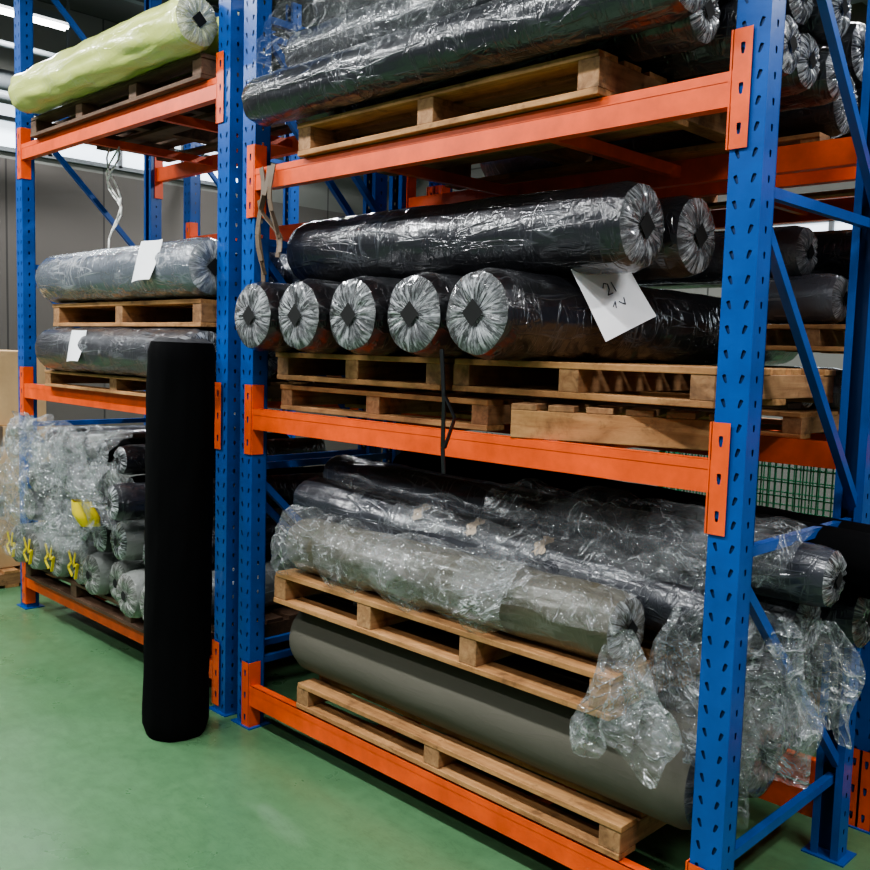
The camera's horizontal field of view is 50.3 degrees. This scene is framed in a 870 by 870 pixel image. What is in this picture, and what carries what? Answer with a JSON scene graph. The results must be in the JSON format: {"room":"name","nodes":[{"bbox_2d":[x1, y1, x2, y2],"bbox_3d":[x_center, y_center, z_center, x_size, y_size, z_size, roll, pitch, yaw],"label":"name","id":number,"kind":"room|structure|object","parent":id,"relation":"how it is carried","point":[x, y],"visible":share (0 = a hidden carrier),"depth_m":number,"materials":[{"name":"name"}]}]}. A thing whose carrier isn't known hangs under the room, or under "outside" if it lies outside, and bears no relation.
{"room":"warehouse","nodes":[
{"label":"warehouse","id":0,"kind":"room"},
{"bbox_2d":[40,0,280,22],"bbox_3d":[-0.081,-4.474,4.365,16.100,0.100,15.100,7,7,44],"label":"ceiling","id":1,"kind":"structure","parent":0,"point":[118,11],"depth_m":11.15,"materials":[{"name":"grey metal"}]},
{"bbox_2d":[33,6,69,30],"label":"lamp","id":2,"kind":"object","parent":1,"relation":"attached to","point":[48,18],"depth_m":9.66,"materials":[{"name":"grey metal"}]},
{"bbox_2d":[0,0,395,466],"bbox_3d":[-5.522,-2.127,10.560,0.100,6.000,16.000,7,7,44],"label":"wall","id":3,"kind":"structure","parent":0,"point":[67,221],"depth_m":11.52,"materials":[{"name":"grey paint"}]},
{"bbox_2d":[0,103,237,186],"bbox_3d":[-4.012,-3.751,11.781,0.050,0.750,3.650,7,7,44],"label":"window","id":4,"kind":"structure","parent":3,"relation":"in","point":[84,154],"depth_m":11.54,"materials":[{"name":"white"}]},
{"bbox_2d":[0,0,418,186],"bbox_3d":[-5.250,-4.279,9.450,0.720,1.500,14.000,7,7,44],"label":"ceiling pipes","id":5,"kind":"object","parent":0,"point":[5,75],"depth_m":10.19,"materials":[{"name":"metal"}]},
{"bbox_2d":[0,568,869,869],"bbox_3d":[-0.966,1.458,6.248,19.000,0.100,16.000,7,7,44],"label":"floor","id":6,"kind":"structure","parent":0,"point":[84,785],"depth_m":4.11,"materials":[{"name":"green paint"}]},
{"bbox_2d":[0,566,55,587],"bbox_3d":[-3.798,1.111,7.844,1.117,0.140,1.100,7,7,44],"label":"wooden pallet","id":7,"kind":"object","parent":6,"relation":"on","point":[9,576],"visible":0.16,"depth_m":7.46,"materials":[{"name":"brown wood"}]},
{"bbox_2d":[0,493,44,567],"bbox_3d":[-3.819,0.743,7.772,0.904,0.602,0.900,7,7,44],"label":"cardboard box","id":8,"kind":"object","parent":7,"relation":"on","point":[6,560],"visible":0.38,"depth_m":7.49,"materials":[{"name":"brown"}]},
{"bbox_2d":[0,425,54,494],"bbox_3d":[-3.803,0.168,7.720,0.904,0.552,0.900,7,7,44],"label":"cardboard box","id":9,"kind":"object","parent":8,"relation":"on","point":[4,458],"visible":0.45,"depth_m":7.47,"materials":[{"name":"brown"}]},
{"bbox_2d":[0,350,45,425],"bbox_3d":[-3.804,-0.408,7.686,0.854,0.602,0.800,7,7,44],"label":"cardboard box","id":10,"kind":"object","parent":9,"relation":"on","point":[8,358],"visible":0.45,"depth_m":7.47,"materials":[{"name":"brown"}]},
{"bbox_2d":[142,337,215,742],"bbox_3d":[-1.302,0.534,4.698,0.356,2.052,0.336,3,5,10],"label":"roll","id":11,"kind":"object","parent":6,"relation":"on","point":[180,379],"visible":1,"depth_m":4.57,"materials":[{"name":"black fabric"}]},
{"bbox_2d":[14,0,386,716],"bbox_3d":[-1.667,-1.115,6.151,2.850,5.000,1.140,7,7,44],"label":"rack","id":12,"kind":"object","parent":6,"relation":"on","point":[221,90],"visible":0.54,"depth_m":5.44,"materials":[{"name":"metal"}]},
{"bbox_2d":[30,52,297,162],"bbox_3d":[-1.627,-2.036,5.948,2.216,0.128,1.050,7,7,44],"label":"wooden pallet","id":13,"kind":"object","parent":12,"relation":"on","point":[158,134],"visible":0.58,"depth_m":5.82,"materials":[{"name":"brown wood"}]},
{"bbox_2d":[8,0,217,114],"bbox_3d":[-1.982,-2.203,5.479,2.231,0.288,0.284,7,7,44],"label":"roll","id":14,"kind":"object","parent":13,"relation":"on","point":[172,30],"visible":1,"depth_m":5.13,"materials":[{"name":"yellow plastic"}]},
{"bbox_2d":[25,562,326,654],"bbox_3d":[-1.772,1.044,6.276,2.364,0.126,1.060,7,7,44],"label":"wooden pallet","id":15,"kind":"object","parent":12,"relation":"on","point":[279,619],"visible":0.21,"depth_m":5.85,"materials":[{"name":"brown wood"}]},
{"bbox_2d":[9,521,48,562],"bbox_3d":[-2.398,0.741,7.169,0.285,0.282,1.703,7,7,44],"label":"roll","id":16,"kind":"object","parent":15,"relation":"on","point":[19,557],"visible":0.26,"depth_m":6.56,"materials":[{"name":"black"}]},
{"bbox_2d":[0,505,26,554],"bbox_3d":[-2.964,0.618,6.461,0.412,0.396,0.242,7,7,44],"label":"plastic bag","id":17,"kind":"object","parent":16,"relation":"attached to","point":[8,505],"visible":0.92,"depth_m":6.39,"materials":[{"name":"grey"}]},
{"bbox_2d":[0,458,33,516],"bbox_3d":[-2.882,0.367,6.372,0.423,0.414,0.224,7,7,44],"label":"plastic bag","id":18,"kind":"object","parent":17,"relation":"on","point":[15,509],"visible":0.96,"depth_m":6.33,"materials":[{"name":"grey"}]},
{"bbox_2d":[4,411,47,476],"bbox_3d":[-2.736,0.057,6.205,0.429,0.420,0.239,7,7,44],"label":"plastic bag","id":19,"kind":"object","parent":18,"relation":"on","point":[11,431],"visible":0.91,"depth_m":6.23,"materials":[{"name":"grey"}]},
{"bbox_2d":[25,527,76,569],"bbox_3d":[-2.190,0.764,6.968,0.285,0.282,1.702,7,7,44],"label":"roll","id":20,"kind":"object","parent":15,"relation":"on","point":[37,543],"visible":0.2,"depth_m":6.35,"materials":[{"name":"black"}]},
{"bbox_2d":[43,492,104,528],"bbox_3d":[-2.099,0.501,6.842,1.526,0.274,0.252,-2,6,-42],"label":"roll","id":21,"kind":"object","parent":20,"relation":"on","point":[65,497],"visible":0.15,"depth_m":6.32,"materials":[{"name":"black"}]},
{"bbox_2d":[28,459,98,492],"bbox_3d":[-2.201,0.258,6.889,1.577,0.231,0.223,-3,7,-45],"label":"roll","id":22,"kind":"object","parent":21,"relation":"on","point":[36,486],"visible":0.14,"depth_m":6.35,"materials":[{"name":"black"}]},
{"bbox_2d":[48,427,235,459],"bbox_3d":[-2.062,0.044,6.753,0.188,0.201,1.578,5,6,36],"label":"roll","id":23,"kind":"object","parent":22,"relation":"on","point":[68,442],"visible":0.23,"depth_m":6.16,"materials":[{"name":"black"}]},
{"bbox_2d":[0,414,132,550],"bbox_3d":[-2.451,0.300,5.981,1.644,0.799,0.404,7,7,44],"label":"sheet","id":24,"kind":"object","parent":23,"relation":"on","point":[6,445],"visible":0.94,"depth_m":5.83,"materials":[{"name":"grey"}]},
{"bbox_2d":[47,535,88,577],"bbox_3d":[-1.976,0.788,6.775,0.284,0.282,1.673,7,7,44],"label":"roll","id":25,"kind":"object","parent":15,"relation":"on","point":[60,566],"visible":0.2,"depth_m":6.16,"materials":[{"name":"black"}]},
{"bbox_2d":[82,552,119,595],"bbox_3d":[-1.569,0.837,6.362,0.286,0.282,1.690,7,7,44],"label":"roll","id":26,"kind":"object","parent":15,"relation":"on","point":[96,566],"visible":0.17,"depth_m":5.74,"materials":[{"name":"black"}]},
{"bbox_2d":[74,503,106,541],"bbox_3d":[-1.692,0.542,6.403,1.577,0.272,0.252,-3,7,-44],"label":"roll","id":27,"kind":"object","parent":26,"relation":"on","point":[103,511],"visible":0.07,"depth_m":5.85,"materials":[{"name":"black"}]},
{"bbox_2d":[73,466,115,499],"bbox_3d":[-1.746,0.299,6.497,1.516,0.228,0.223,-3,7,-37],"label":"roll","id":28,"kind":"object","parent":27,"relation":"on","point":[83,489],"visible":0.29,"depth_m":6.03,"materials":[{"name":"black"}]},
{"bbox_2d":[79,432,267,460],"bbox_3d":[-1.803,0.066,6.591,1.427,0.202,0.186,-3,7,-42],"label":"roll","id":29,"kind":"object","parent":28,"relation":"on","point":[90,453],"visible":0.23,"depth_m":6.12,"materials":[{"name":"black"}]},
{"bbox_2d":[95,432,289,465],"bbox_3d":[-1.610,0.093,6.361,0.187,0.204,1.481,7,7,43],"label":"roll","id":30,"kind":"object","parent":28,"relation":"on","point":[106,448],"visible":0.25,"depth_m":5.84,"materials":[{"name":"plastic"}]},
{"bbox_2d":[108,560,144,601],"bbox_3d":[-1.352,0.861,6.171,0.284,0.283,1.653,7,7,44],"label":"roll","id":31,"kind":"object","parent":15,"relation":"on","point":[118,568],"visible":0.09,"depth_m":5.60,"materials":[{"name":"black"}]},
{"bbox_2d":[91,513,119,552],"bbox_3d":[-1.485,0.581,6.189,1.595,0.259,0.250,-3,7,-42],"label":"roll","id":32,"kind":"object","parent":31,"relation":"on","point":[104,545],"visible":0.15,"depth_m":5.63,"materials":[{"name":"black"}]},
{"bbox_2d":[63,480,101,544],"bbox_3d":[-2.103,0.482,5.594,0.196,0.415,0.425,-3,7,-40],"label":"plastic bag","id":33,"kind":"object","parent":32,"relation":"on","point":[68,480],"visible":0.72,"depth_m":5.62,"materials":[{"name":"grey"}]},
{"bbox_2d":[71,499,100,526],"bbox_3d":[-2.080,0.462,5.516,0.172,0.150,0.170,0,5,-15],"label":"bundle","id":34,"kind":"object","parent":33,"relation":"attached to","point":[80,514],"visible":0.93,"depth_m":5.45,"materials":[{"name":"yellow"}]},
{"bbox_2d":[117,555,286,617],"bbox_3d":[-1.180,0.887,5.935,0.284,0.284,1.748,7,7,44],"label":"roll","id":35,"kind":"object","parent":15,"relation":"on","point":[130,584],"visible":0.18,"depth_m":5.31,"materials":[{"name":"black"}]},
{"bbox_2d":[110,507,297,560],"bbox_3d":[-1.281,0.601,5.970,1.624,0.277,0.254,-2,6,-43],"label":"roll","id":36,"kind":"object","parent":35,"relation":"on","point":[127,541],"visible":0.21,"depth_m":5.41,"materials":[{"name":"black"}]},
{"bbox_2d":[125,466,324,482],"bbox_3d":[-1.306,0.339,6.093,1.471,0.246,0.225,-2,6,-39],"label":"roll","id":37,"kind":"object","parent":36,"relation":"on","point":[313,469],"visible":0.07,"depth_m":6.25,"materials":[{"name":"plastic"}]},
{"bbox_2d":[113,437,326,474],"bbox_3d":[-1.351,0.129,6.056,0.186,0.202,1.550,7,7,44],"label":"roll","id":38,"kind":"object","parent":37,"relation":"on","point":[128,459],"visible":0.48,"depth_m":5.90,"materials":[{"name":"black"}]},
{"bbox_2d":[139,557,329,619],"bbox_3d":[-0.977,0.911,5.728,0.283,0.281,1.753,7,7,44],"label":"roll","id":39,"kind":"object","parent":15,"relation":"on","point":[271,565],"visible":0.11,"depth_m":5.55,"materials":[{"name":"black"}]},
{"bbox_2d":[142,514,304,567],"bbox_3d":[-1.058,0.642,5.772,0.250,0.284,1.589,7,8,44],"label":"roll","id":40,"kind":"object","parent":39,"relation":"on","point":[271,524],"visible":0.07,"depth_m":5.68,"materials":[{"name":"black"}]},
{"bbox_2d":[103,472,322,520],"bbox_3d":[-1.186,0.366,5.787,1.726,0.238,0.221,-3,7,-39],"label":"roll","id":41,"kind":"object","parent":40,"relation":"on","point":[123,501],"visible":0.29,"depth_m":5.28,"materials":[{"name":"black"}]},
{"bbox_2d":[44,370,315,401],"bbox_3d":[-1.607,-0.333,6.033,2.014,0.112,1.050,7,7,44],"label":"wooden pallet","id":42,"kind":"object","parent":12,"relation":"on","point":[119,384],"visible":0.3,"depth_m":5.73,"materials":[{"name":"brown wood"}]},
{"bbox_2d":[35,327,216,377],"bbox_3d":[-1.904,-0.506,5.619,1.995,0.297,0.301,7,7,44],"label":"roll","id":43,"kind":"object","parent":42,"relation":"on","point":[104,350],"visible":0.64,"depth_m":5.50,"materials":[{"name":"plastic"}]},
{"bbox_2d":[52,299,235,329],"bbox_3d":[-1.527,-0.748,5.921,1.880,0.149,1.060,7,7,44],"label":"wooden pallet","id":44,"kind":"object","parent":43,"relation":"on","point":[185,313],"visible":0.5,"depth_m":5.65,"materials":[{"name":"brown wood"}]},
{"bbox_2d":[35,237,235,302],"bbox_3d":[-1.868,-0.969,5.584,2.014,0.326,0.328,7,7,44],"label":"roll","id":45,"kind":"object","parent":44,"relation":"on","point":[185,268],"visible":0.88,"depth_m":5.29,"materials":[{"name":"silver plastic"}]},
{"bbox_2d":[132,239,162,281],"bbox_3d":[-1.585,-0.955,5.076,0.211,0.234,0.098,7,7,44],"label":"paper label","id":46,"kind":"object","parent":45,"relation":"attached to","point":[145,262],"visible":1,"depth_m":5.07,"materials":[{"name":"paper"}]},
{"bbox_2d":[183,2,869,834],"bbox_3d":[1.255,-0.938,5.161,8.410,5.007,1.140,7,7,44],"label":"rack","id":47,"kind":"object","parent":6,"relation":"on","point":[859,810],"visible":0.12,"depth_m":4.31,"materials":[{"name":"metal"}]},
{"bbox_2d":[466,132,854,209],"bbox_3d":[1.276,-1.369,5.113,2.120,0.119,1.000,7,7,44],"label":"wooden pallet","id":48,"kind":"object","parent":47,"relation":"on","point":[711,201],"visible":0.07,"depth_m":4.84,"materials":[{"name":"brown wood"}]},
{"bbox_2d":[480,75,858,176],"bbox_3d":[1.109,-1.586,4.912,2.150,0.308,0.309,7,7,44],"label":"roll","id":49,"kind":"object","parent":48,"relation":"on","point":[830,119],"visible":0.17,"depth_m":4.58,"materials":[{"name":"black"}]},
{"bbox_2d":[818,22,865,84],"bbox_3d":[1.222,-1.853,4.997,2.151,0.288,0.288,7,7,44],"label":"roll","id":50,"kind":"object","parent":49,"relation":"on","point":[853,41],"visible":0.1,"depth_m":4.20,"materials":[{"name":"black"}]},
{"bbox_2d":[760,408,839,438],"bbox_3d":[1.241,-0.148,5.223,2.118,0.118,1.000,7,7,44],"label":"wooden pallet","id":51,"kind":"object","parent":47,"relation":"on","point":[800,423],"visible":0.19,"depth_m":4.22,"materials":[{"name":"brown wood"}]},
{"bbox_2d":[765,324,845,353],"bbox_3d":[2.002,-0.455,4.461,0.621,0.120,0.980,7,7,44],"label":"wooden pallet","id":52,"kind":"object","parent":47,"relation":"on","point":[823,338],"visible":0.56,"depth_m":4.19,"materials":[{"name":"brown wood"}]},
{"bbox_2d":[767,273,848,323],"bbox_3d":[1.706,-0.632,4.307,0.410,0.234,0.232,7,7,44],"label":"roll","id":53,"kind":"object","parent":52,"relation":"on","point":[820,298],"visible":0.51,"depth_m":4.18,"materials":[{"name":"black plastic"}]},
{"bbox_2d":[636,225,817,284],"bbox_3d":[1.026,-0.934,4.994,2.036,0.257,0.257,7,7,44],"label":"roll","id":54,"kind":"object","parent":53,"relation":"on","point":[798,245],"visible":0.25,"depth_m":4.29,"materials":[{"name":"black plastic"}]},
{"bbox_2d":[834,279,848,323],"bbox_3d":[2.039,-0.630,4.398,0.755,0.234,0.233,7,7,44],"label":"roll","id":55,"kind":"object","parent":52,"relation":"on","point":[844,320],"visible":0.02,"depth_m":4.41,"materials":[{"name":"black"}]},
{"bbox_2d":[639,229,851,286],"bbox_3d":[1.392,-0.939,5.066,2.451,0.248,0.248,7,7,44],"label":"roll","id":56,"kind":"object","parent":55,"relation":"on","point":[834,246],"visible":0.05,"depth_m":4.43,"materials":[{"name":"black"}]},
{"bbox_2d":[796,687,820,728],"bbox_3d":[1.201,1.254,5.349,2.117,0.120,1.000,7,7,44],"label":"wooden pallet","id":57,"kind":"object","parent":47,"relation":"on","point":[814,689],"visible":0.04,"depth_m":4.54,"materials":[{"name":"brown wood"}]},
{"bbox_2d":[746,649,810,691],"bbox_3d":[0.963,1.045,5.080,2.156,0.305,0.308,7,7,44],"label":"roll","id":58,"kind":"object","parent":57,"relation":"on","point":[768,663],"visible":0.03,"depth_m":4.32,"materials":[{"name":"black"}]},
{"bbox_2d":[231,0,869,869],"bbox_3d":[0.385,-0.870,4.124,2.820,5.007,1.140,7,7,44],"label":"rack","id":59,"kind":"object","parent":6,"relation":"on","point":[749,93],"visible":0.7,"depth_m":3.48,"materials":[{"name":"orange metal"}]},
{"bbox_2d":[255,164,282,281],"bbox_3d":[-0.801,-1.022,4.476,0.209,0.565,0.046,6,7,40],"label":"strap","id":60,"kind":"object","parent":59,"relation":"hanging from","point":[266,192],"visible":0.98,"depth_m":4.48,"materials":[{"name":"brown"}]},
{"bbox_2d":[280,384,537,430],"bbox_3d":[0.043,-0.158,4.543,1.414,0.128,0.950,7,7,44],"label":"wooden pallet","id":61,"kind":"object","parent":59,"relation":"on","point":[489,413],"visible":0.5,"depth_m":4.25,"materials":[{"name":"brown wood"}]},
{"bbox_2d":[276,352,557,389],"bbox_3d":[-0.029,-0.323,4.598,1.168,0.135,1.020,7,7,44],"label":"wooden pallet","id":62,"kind":"object","parent":61,"relation":"on","point":[415,372],"visible":0.5,"depth_m":4.32,"materials":[{"name":"brown wood"}]},
{"bbox_2d":[234,281,301,351],"bbox_3d":[-0.054,-0.623,5.262,0.344,0.344,2.379,7,7,45],"label":"roll","id":63,"kind":"object","parent":62,"relation":"on","point":[257,305],"visible":0.24,"depth_m":4.41,"materials":[{"name":"black"}]},
{"bbox_2d":[287,180,664,281],"bbox_3d":[0.059,-0.858,4.125,2.052,0.342,0.345,7,7,44],"label":"roll","id":64,"kind":"object","parent":63,"relation":"on","point":[615,227],"visible":0.84,"depth_m":3.73,"materials":[{"name":"black plastic"}]},
{"bbox_2d":[571,269,655,340],"bbox_3d":[0.702,-0.554,3.640,0.372,0.377,0.120,-2,6,-32],"label":"paper label","id":65,"kind":"object","parent":64,"relation":"attached to","point":[617,303],"visible":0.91,"depth_m":3.62,"materials":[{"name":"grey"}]},
{"bbox_2d":[561,195,715,280],"bbox_3d":[0.349,-0.869,4.344,1.989,0.338,0.343,7,7,44],"label":"roll","id":66,"kind":"object","parent":63,"relation":"on","point":[687,249],"visible":0.2,"depth_m":3.63,"materials":[{"name":"black plastic"}]},
{"bbox_2d":[278,278,354,353],"bbox_3d":[0.203,-0.592,5.006,0.344,0.341,2.382,7,7,45],"label":"roll","id":67,"kind":"object","parent":62,"relation":"on","point":[304,307],"visible":0.14,"depth_m":4.15,"materials":[{"name":"black plastic"}]},
{"bbox_2d":[330,276,414,355],"bbox_3d":[0.471,-0.559,4.743,2.383,0.342,0.346,-4,7,-45],"label":"roll","id":68,"kind":"object","parent":62,"relation":"on","point":[359,306],"visible":0.2,"depth_m":3.89,"materials":[{"name":"black plastic"}]},
{"bbox_2d":[315,382,801,411],"bbox_3d":[0.408,-0.197,4.228,2.300,0.022,0.620,7,7,44],"label":"batten","id":69,"kind":"object","parent":61,"relation":"on","point":[788,405],"visible":0.29,"depth_m":3.65,"materials":[{"name":"brown wood"}]},
{"bbox_2d":[452,358,835,408],"bbox_3d":[0.833,-0.223,3.774,1.197,0.134,0.980,7,7,44],"label":"wooden pallet","id":70,"kind":"object","parent":69,"relation":"on","point":[694,386],"visible":0.86,"depth_m":3.53,"materials":[{"name":"brown wood"}]},
{"bbox_2d":[388,272,479,358],"bbox_3d":[0.733,-0.529,4.481,0.344,0.343,2.387,7,7,44],"label":"roll","id":71,"kind":"object","parent":70,"relation":"on","point":[418,304],"visible":0.19,"depth_m":3.63,"materials":[{"name":"black plastic"}]},
{"bbox_2d":[446,267,797,364],"bbox_3d":[1.035,-0.501,4.269,0.344,0.343,2.567,7,7,44],"label":"roll","id":72,"kind":"object","parent":70,"relation":"on","point":[492,313],"visible":0.6,"depth_m":3.53,"materials":[{"name":"black plastic"}]},
{"bbox_2d":[440,349,456,473],"bbox_3d":[0.046,-0.087,3.542,0.083,0.482,0.036,7,7,44],"label":"strap","id":73,"kind":"object","parent":72,"relation":"hanging from","point":[444,443],"visible":1,"depth_m":3.54,"materials":[{"name":"black"}]},
{"bbox_2d":[296,675,666,860],"bbox_3d":[0.331,1.329,4.243,1.889,0.128,1.000,7,7,44],"label":"wooden pallet","id":74,"kind":"object","parent":59,"relation":"on","point":[617,834],"visible":0.29,"depth_m":3.73,"materials":[{"name":"brown wood"}]},
{"bbox_2d":[289,598,697,829],"bbox_3d":[0.170,1.095,3.938,2.230,0.373,0.372,7,7,44],"label":"roll","id":75,"kind":"object","parent":74,"relation":"on","point":[533,730],"visible":0.71,"depth_m":3.59,"materials":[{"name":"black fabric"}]},
{"bbox_2d":[632,606,756,816],"bbox_3d":[0.901,0.950,3.215,0.280,0.727,0.451,-1,6,-24],"label":"plastic bag","id":76,"kind":"object","parent":75,"relation":"on","point":[694,692],"visible":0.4,"depth_m":3.26,"materials":[{"name":"grey"}]},
{"bbox_2d":[353,602,784,797],"bbox_3d":[0.443,1.079,4.201,2.252,0.382,0.382,7,7,44],"label":"roll","id":77,"kind":"object","parent":74,"relation":"on","point":[755,785],"visible":0.13,"depth_m":3.42,"materials":[{"name":"black"}]},
{"bbox_2d":[274,568,753,720],"bbox_3d":[0.281,0.796,4.211,1.964,0.155,1.070,7,7,44],"label":"wooden pallet","id":78,"kind":"object","parent":77,"relation":"on","point":[477,652],"visible":0.3,"depth_m":3.60,"materials":[{"name":"brown wood"}]},
{"bbox_2d":[285,518,644,661],"bbox_3d":[0.017,0.604,3.891,1.900,0.271,0.275,7,7,44],"label":"roll","id":79,"kind":"object","parent":78,"relation":"on","point":[545,593],"visible":0.88,"depth_m":3.58,"materials":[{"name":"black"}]},
{"bbox_2d":[271,504,530,633],"bbox_3d":[-0.187,0.565,4.037,1.495,0.348,0.364,7,7,44],"label":"sheet","id":80,"kind":"object","parent":79,"relation":"on","point":[464,603],"visible":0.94,"depth_m":3.80,"materials":[{"name":"grey"}]},
{"bbox_2d":[293,477,704,644],"bbox_3d":[0.184,0.484,4.006,2.260,0.375,0.241,6,7,41],"label":"roll","id":81,"kind":"object","parent":79,"relation":"on","point":[662,590],"visible":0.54,"depth_m":3.77,"materials":[{"name":"plastic"}]},
{"bbox_2d":[327,474,754,584],"bbox_3d":[0.258,0.370,3.888,2.282,0.189,0.322,7,7,44],"label":"sheet","id":82,"kind":"object","parent":81,"relation":"on","point":[435,528],"visible":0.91,"depth_m":3.94,"materials":[{"name":"grey"}]},
{"bbox_2d":[570,630,679,788],"bbox_3d":[0.656,0.899,3.133,0.412,0.491,0.212,6,7,41],"label":"plastic bag","id":83,"kind":"object","parent":79,"relation":"attached to","point":[640,684],"visible":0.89,"depth_m":3.10,"materials":[{"name":"grey"}]},
{"bbox_2d":[747,595,821,656],"bbox_3d":[0.534,0.594,4.165,2.351,0.267,0.266,7,7,44],"label":"roll","id":84,"kind":"object","parent":78,"relation":"on","point":[802,617],"visible":0.09,"depth_m":3.32,"materials":[{"name":"black"}]},
{"bbox_2d":[323,454,846,606],"bbox_3d":[0.425,0.351,4.046,2.626,0.300,0.228,6,7,42],"label":"roll","id":85,"kind":"object","parent":84,"relation":"on","point":[813,574],"visible":0.66,"depth_m":3.69,"materials":[{"name":"plastic"}]},
{"bbox_2d":[484,479,802,587],"bbox_3d":[0.791,0.354,3.634,1.375,0.249,0.276,7,7,44],"label":"sheet","id":86,"kind":"object","parent":85,"relation":"on","point":[499,490],"visible":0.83,"depth_m":3.62,"materials":[{"name":"grey"}]},
{"bbox_2d":[393,451,869,598],"bbox_3d":[0.763,0.339,4.064,2.570,0.328,0.238,6,7,42],"label":"roll","id":87,"kind":"object","parent":84,"relation":"on","point":[854,546],"visible":0.38,"depth_m":3.87,"materials":[{"name":"black plastic"}]},
{"bbox_2d":[816,593,869,647],"bbox_3d":[0.767,0.585,4.328,2.453,0.266,0.270,7,7,44],"label":"roll","id":88,"kind":"object","parent":78,"relation":"on","point":[851,614],"visible":0.09,"depth_m":3.44,"materials":[{"name":"black"}]},
{"bbox_2d":[468,459,869,532],"bbox_3d":[0.867,0.315,4.255,2.451,0.278,0.209,7,7,45],"label":"roll","id":89,"kind":"object","parent":88,"relation":"on","point":[845,524],"visible":0.1,"depth_m":3.99,"materials":[{"name":"plastic"}]},
{"bbox_2d":[696,669,797,755],"bbox_3d":[0.667,1.080,4.501,2.152,0.345,0.348,7,7,44],"label":"roll","id":90,"kind":"object","parent":74,"relation":"on","point":[759,681],"visible":0.09,"depth_m":3.76,"materials":[{"name":"black"}]},
{"bbox_2d":[297,49,728,189],"bbox_3d":[0.338,-1.317,4.080,1.690,0.150,1.090,7,7,44],"label":"wooden pallet","id":91,"kind":"object","parent":59,"relation":"on","point":[597,73],"visible":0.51,"depth_m":3.71,"materials":[{"name":"brown wood"}]},
{"bbox_2d":[241,0,704,126],"bbox_3d":[-0.031,-1.488,3.617,2.328,0.232,0.232,7,7,44],"label":"roll","id":92,"kind":"object","parent":91,"relation":"on","point":[494,34],"visible":1,"depth_m":3.42,"materials":[{"name":"black plastic"}]},
{"bbox_2d":[284,0,492,66],"bbox_3d":[0.114,-1.684,3.623,2.135,0.236,0.238,7,7,44],"label":"roll","id":93,"kind":"object","parent":92,"relation":"on","point":[384,17],"visible":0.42,"depth_m":3.88,"materials":[{"name":"black plastic"}]},
{"bbox_2d":[312,0,381,23],"bbox_3d":[0.191,-1.900,3.646,1.976,0.236,0.239,7,7,44],"label":"roll","id":94,"kind":"object","parent":93,"relation":"on","point":[323,10],"visible":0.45,"depth_m":4.15,"materials":[{"name":"black"}]},
{"bbox_2d":[296,0,720,123],"bbox_3d":[0.140,-1.488,3.793,2.163,0.231,0.233,7,7,44],"label":"roll","id":95,"kind":"object","parent":91,"relation":"on","point":[697,30],"visible":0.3,"depth_m":3.16,"materials":[{"name":"black plastic"}]},
{"bbox_2d":[633,0,737,80],"bbox_3d":[0.350,-1.496,3.951,2.246,0.232,0.231,7,7,44],"label":"roll","id":96,"kind":"object","parent":91,"relation":"on","point":[714,56],"visible":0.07,"depth_m":3.28,"materials":[{"name":"black"}]},
{"bbox_2d":[667,15,801,82],"bbox_3d":[0.507,-1.507,4.118,2.228,0.232,0.231,7,7,44],"label":"roll","id":97,"kind":"object","parent":91,"relation":"on","point":[792,40],"visible":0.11,"depth_m":3.35,"materials":[{"name":"black"}]},
{"bbox_2d":[781,33,819,97],"bbox_3d":[0.660,-1.518,4.290,2.207,0.233,0.233,7,7,44],"label":"roll","id":98,"kind":"object","parent":91,"relation":"on","point":[804,76],"visible":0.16,"depth_m":3.52,"materials":[{"name":"black"}]},
{"bbox_2d":[786,0,814,27],"bbox_3d":[0.627,-1.718,4.155,2.113,0.238,0.237,7,7,44],"label":"roll","id":99,"kind":"object","parent":98,"relation":"on","point":[800,11],"visible":0.07,"depth_m":3.42,"materials":[{"name":"black"}]},
{"bbox_2d":[798,0,851,44],"bbox_3d":[0.803,-1.725,4.292,2.169,0.236,0.237,7,7,44],"label":"roll","id":100,"kind":"object","parent":98,"relation":"on","point":[813,26],"visible":0.1,"depth_m":3.54,"materials":[{"name":"black"}]},
{"bbox_2d":[780,47,845,111],"bbox_3d":[0.826,-1.526,4.436,2.228,0.230,0.232,7,7,44],"label":"roll","id":101,"kind":"object","parent":91,"relation":"on","point":[825,90],"visible":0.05,"depth_m":3.66,"materials":[{"name":"black"}]},
{"bbox_2d":[510,400,714,450],"bbox_3d":[0.764,-0.047,3.539,0.820,0.128,0.515,4,6,25],"label":"wooden pallet","id":102,"kind":"object","parent":59,"relation":"on","point":[539,419],"visible":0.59,"depth_m":3.33,"materials":[{"name":"brown wood"}]},
{"bbox_2d":[741,618,822,784],"bbox_3d":[1.123,0.908,3.174,0.211,0.613,0.411,-2,6,-32],"label":"plastic bag","id":103,"kind":"object","parent":59,"relation":"attached to","point":[774,649],"visible":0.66,"depth_m":3.13,"materials":[{"name":"grey"}]},
{"bbox_2d":[783,617,865,749],"bbox_3d":[1.354,0.846,3.223,0.279,0.423,0.123,6,7,40],"label":"plastic bag","id":104,"kind":"object","parent":59,"relation":"attached to","point":[851,696],"visible":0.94,"depth_m":3.20,"materials":[{"name":"grey"}]},
{"bbox_2d":[657,450,835,517],"bbox_3d":[2.551,0.746,7.010,1.440,1.380,0.940,7,7,44],"label":"wire crate","id":105,"kind":"object","parent":6,"relation":"on","point":[762,465],"visible":0.05,"depth_m":6.55,"materials":[{"name":"green paint"}]},
{"bbox_2d":[125,0,867,31],"bbox_3d":[-0.088,-4.219,4.317,16.000,0.400,15.000,7,7,44],"label":"ceiling","id":106,"kind":"structure","parent":0,"point":[278,8],"depth_m":10.61,"materials":[{"name":"white"}]},
{"bbox_2d":[416,2,866,516],"bbox_3d":[5.153,-1.762,9.915,16.000,6.000,0.100,7,7,44],"label":"wall","id":107,"kind":"structure","parent":0,"point":[859,10],"depth_m":10.83,"materials":[{"name":"grey paint"}]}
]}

